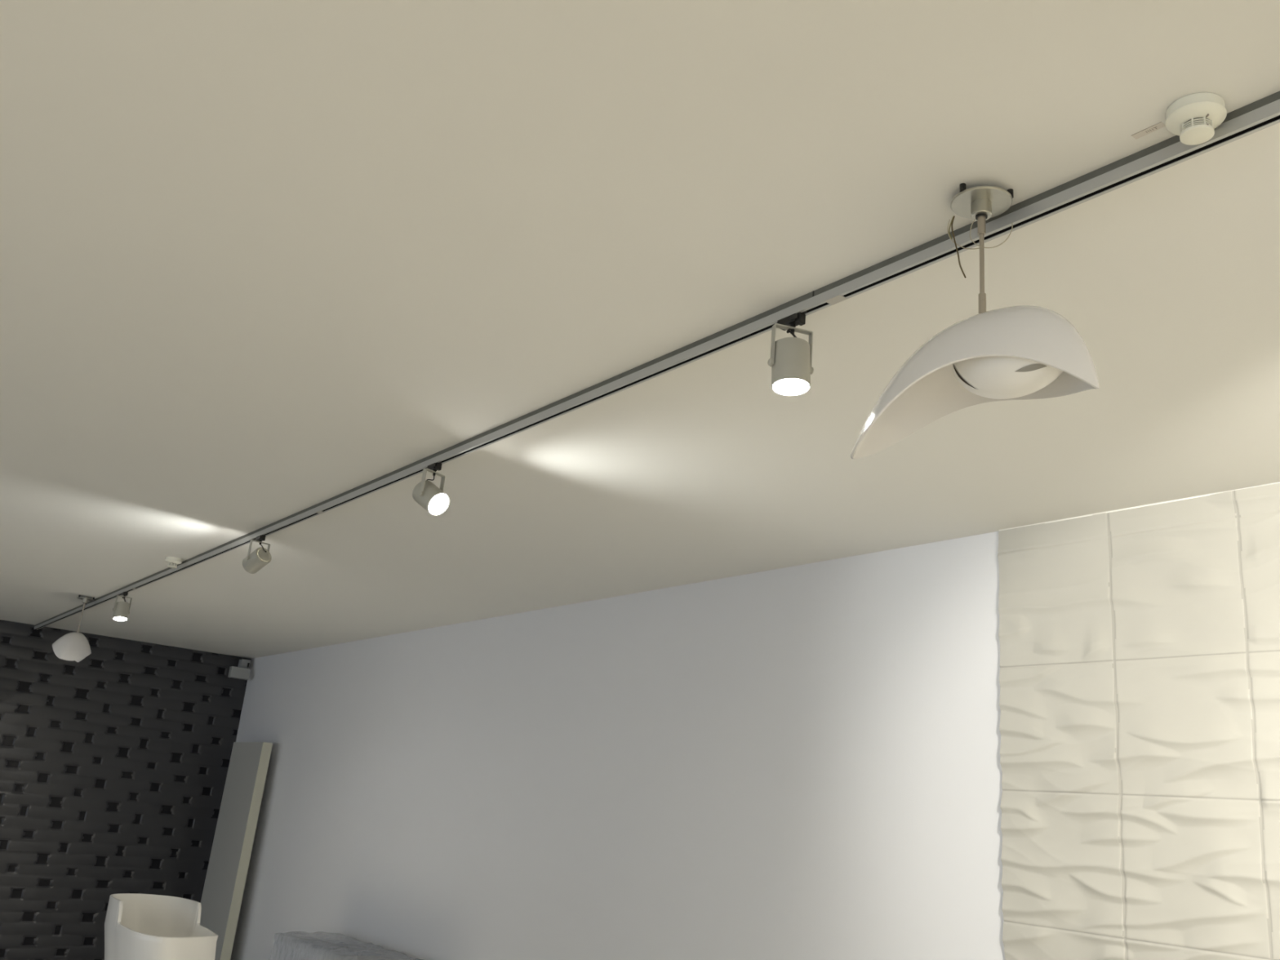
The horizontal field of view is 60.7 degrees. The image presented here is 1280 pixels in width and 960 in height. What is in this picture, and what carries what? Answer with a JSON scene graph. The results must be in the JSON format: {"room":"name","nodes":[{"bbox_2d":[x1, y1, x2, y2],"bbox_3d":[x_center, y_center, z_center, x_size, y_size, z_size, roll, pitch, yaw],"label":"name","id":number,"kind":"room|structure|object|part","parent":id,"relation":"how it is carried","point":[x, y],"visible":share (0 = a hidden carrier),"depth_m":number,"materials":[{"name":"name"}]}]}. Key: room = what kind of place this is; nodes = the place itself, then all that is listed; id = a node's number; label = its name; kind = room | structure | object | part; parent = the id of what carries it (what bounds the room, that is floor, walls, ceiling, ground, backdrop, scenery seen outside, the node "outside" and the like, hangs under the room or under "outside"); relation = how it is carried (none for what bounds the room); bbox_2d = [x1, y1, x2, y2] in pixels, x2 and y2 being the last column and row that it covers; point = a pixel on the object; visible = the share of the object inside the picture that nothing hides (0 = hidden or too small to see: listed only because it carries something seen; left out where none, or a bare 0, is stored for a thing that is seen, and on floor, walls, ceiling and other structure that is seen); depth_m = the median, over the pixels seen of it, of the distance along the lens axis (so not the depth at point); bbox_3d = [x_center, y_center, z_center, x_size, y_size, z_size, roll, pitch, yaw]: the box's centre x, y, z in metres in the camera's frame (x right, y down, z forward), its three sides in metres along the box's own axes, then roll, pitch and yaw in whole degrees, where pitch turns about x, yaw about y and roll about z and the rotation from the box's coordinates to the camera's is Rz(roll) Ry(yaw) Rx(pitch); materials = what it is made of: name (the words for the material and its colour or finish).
{"room":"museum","nodes":[
{"label":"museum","id":0,"kind":"room"},
{"bbox_2d":[0,619,251,959],"bbox_3d":[-6.505,2.587,9.150,5.998,3.100,0.011,17,-21,-35],"label":"wall","id":1,"kind":"structure","parent":0,"point":[114,762],"depth_m":10.25,"materials":[{"name":"stone"}]},
{"bbox_2d":[227,656,250,679],"bbox_3d":[-4.075,1.913,11.110,0.207,0.221,0.190,17,-21,-35],"label":"security camera","id":2,"kind":"object","parent":1,"relation":"attached to","point":[242,671],"visible":1,"depth_m":11.04,"materials":[{"name":"grey plastic"}]},
{"bbox_2d":[0,0,1279,658],"bbox_3d":[-3.142,-1.007,2.081,10.956,0.120,16.688,17,-21,-35],"label":"ceiling","id":3,"kind":"structure","parent":0,"point":[263,263],"depth_m":2.67,"materials":[{"name":"paint"}]},
{"bbox_2d":[52,595,94,662],"bbox_3d":[-4.189,1.110,8.125,0.266,0.507,0.520,8,-17,-8],"label":"pendant lamp","id":4,"kind":"object","parent":3,"relation":"hanging from","point":[71,646],"visible":1,"depth_m":7.98,"materials":[{"name":"metal"}]},
{"bbox_3d":[-4.200,1.238,8.084,0.266,0.238,0.523,8,-17,-8],"label":"lamp shade","id":5,"kind":"part","parent":4,"relation":"part of","materials":[{"name":"white"}]},
{"bbox_3d":[-4.188,1.027,8.192,0.009,0.134,0.009,8,-17,-8],"label":"rod","id":6,"kind":"part","parent":4,"relation":"part of","materials":[{"name":"silver metal"}]},
{"bbox_2d":[164,556,182,568],"bbox_3d":[-2.780,0.493,6.504,0.095,0.056,0.095,17,-21,-35],"label":"smoke detector","id":7,"kind":"object","parent":3,"relation":"attached to","point":[172,562],"visible":1,"depth_m":6.48,"materials":[{"name":"beige plastic"}]},
{"bbox_2d":[34,90,1279,629],"bbox_3d":[-1.088,0.019,4.524,0.029,0.041,14.678,17,-21,-35],"label":"track","id":8,"kind":"object","parent":3,"relation":"attached to","point":[1262,113],"visible":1,"depth_m":2.58,"materials":[{"name":"silver metal"}]},
{"bbox_2d":[112,591,132,621],"bbox_3d":[-3.602,0.876,7.605,0.109,0.209,0.108,4,-17,5],"label":"track spotlight","id":9,"kind":"object","parent":8,"relation":"hanging from","point":[121,611],"visible":1,"depth_m":7.57,"materials":[{"name":"grey plastic"}]},
{"bbox_2d":[242,534,271,573],"bbox_3d":[-1.932,0.373,5.529,0.117,0.200,0.142,17,-21,-35],"label":"track spotlight","id":10,"kind":"object","parent":8,"relation":"hanging from","point":[259,558],"visible":1,"depth_m":5.49,"materials":[{"name":"grey plastic"}]},
{"bbox_3d":[-1.894,0.380,5.495,0.036,0.077,0.085,-8,-21,36],"label":"plate","id":11,"kind":"part","parent":10,"relation":"part of","materials":[{"name":"grey paint"}]},
{"bbox_2d":[412,462,449,515],"bbox_3d":[-0.778,0.033,4.093,0.118,0.208,0.144,17,-21,-35],"label":"track spotlight","id":12,"kind":"object","parent":8,"relation":"hanging from","point":[433,499],"visible":1,"depth_m":4.06,"materials":[{"name":"grey plastic"}]},
{"bbox_2d":[767,311,813,395],"bbox_3d":[0.370,-0.314,2.666,0.101,0.202,0.100,-6,-20,32],"label":"track spotlight","id":13,"kind":"object","parent":8,"relation":"hanging from","point":[790,361],"visible":1,"depth_m":2.63,"materials":[{"name":"grey plastic"}]},
{"bbox_3d":[0.315,-0.285,2.639,0.007,0.018,0.018,10,-18,-16],"label":"pivot knob","id":14,"kind":"part","parent":13,"relation":"part of","materials":[{"name":"grey paint"}]},
{"bbox_3d":[0.375,-0.371,2.684,0.015,0.024,0.015,17,-21,-35],"label":"stem","id":15,"kind":"part","parent":13,"relation":"part of","materials":[{"name":"black plastic"}]},
{"bbox_2d":[850,182,1099,458],"bbox_3d":[0.637,-0.323,2.147,0.266,0.507,0.521,17,-21,-35],"label":"pendant lamp","id":16,"kind":"object","parent":3,"relation":"hanging from","point":[1019,352],"visible":1,"depth_m":2.04,"materials":[{"name":"metal"}]},
{"bbox_3d":[0.626,-0.195,2.108,0.266,0.238,0.523,17,-21,-35],"label":"lamp shade","id":17,"kind":"part","parent":16,"relation":"part of","materials":[{"name":"white"}]},
{"bbox_3d":[0.672,-0.424,2.146,0.009,0.134,0.009,17,-21,-35],"label":"rod","id":18,"kind":"part","parent":16,"relation":"part of","materials":[{"name":"silver metal"}]},
{"bbox_3d":[0.687,-0.198,2.020,0.166,0.086,0.236,17,-21,-35],"label":"lamp shade","id":19,"kind":"part","parent":16,"relation":"part of","materials":[{"name":"white glass"}]},
{"bbox_2d":[1131,121,1165,138],"bbox_3d":[0.910,-0.625,1.954,0.017,0.001,0.056,17,-21,-34],"label":"label","id":20,"kind":"object","parent":3,"relation":"attached to","point":[1156,126],"visible":0.98,"depth_m":1.95,"materials":[{"name":"beige"}]},
{"bbox_2d":[1164,92,1226,145],"bbox_3d":[0.957,-0.615,1.880,0.095,0.056,0.095,17,-21,-35],"label":"smoke detector","id":21,"kind":"object","parent":3,"relation":"attached to","point":[1194,117],"visible":1,"depth_m":1.86,"materials":[{"name":"white plastic"}]},
{"bbox_2d":[230,483,1279,959],"bbox_3d":[0.986,1.830,4.592,0.224,3.100,16.493,17,-21,-35],"label":"wall","id":22,"kind":"structure","parent":0,"point":[801,762],"depth_m":4.91,"materials":[{"name":"paint"}]},
{"bbox_2d":[998,481,1279,530],"bbox_3d":[3.769,-0.476,1.615,0.019,0.006,7.458,17,-21,-35],"label":"trim","id":23,"kind":"structure","parent":22,"relation":"attached to","point":[1197,496],"depth_m":4.01,"materials":[{"name":"white"}]},
{"bbox_3d":[-3.411,2.047,1.131,10.956,0.100,16.688,17,-21,-35],"label":"floor","id":24,"kind":"structure","parent":0,"visible":0},
{"bbox_2d":[104,893,217,959],"bbox_3d":[-2.015,2.397,4.321,0.356,1.358,0.717,17,-21,-35],"label":"chair","id":25,"kind":"object","parent":24,"relation":"on","point":[138,926],"visible":1,"depth_m":4.51,"materials":[{"name":"white plastic"}]},
{"bbox_2d":[200,742,272,959],"bbox_3d":[-3.766,3.539,9.973,0.127,2.236,0.820,17,-21,-35],"label":"board","id":26,"kind":"object","parent":24,"relation":"on","point":[221,900],"visible":1,"depth_m":9.92,"materials":[{"name":"grey laminate"}]},
{"bbox_2d":[270,931,421,959],"bbox_3d":[-1.969,3.558,7.236,0.486,0.882,1.631,17,-21,-35],"label":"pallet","id":27,"kind":"object","parent":24,"relation":"on","point":[292,945],"visible":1,"depth_m":7.42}
]}

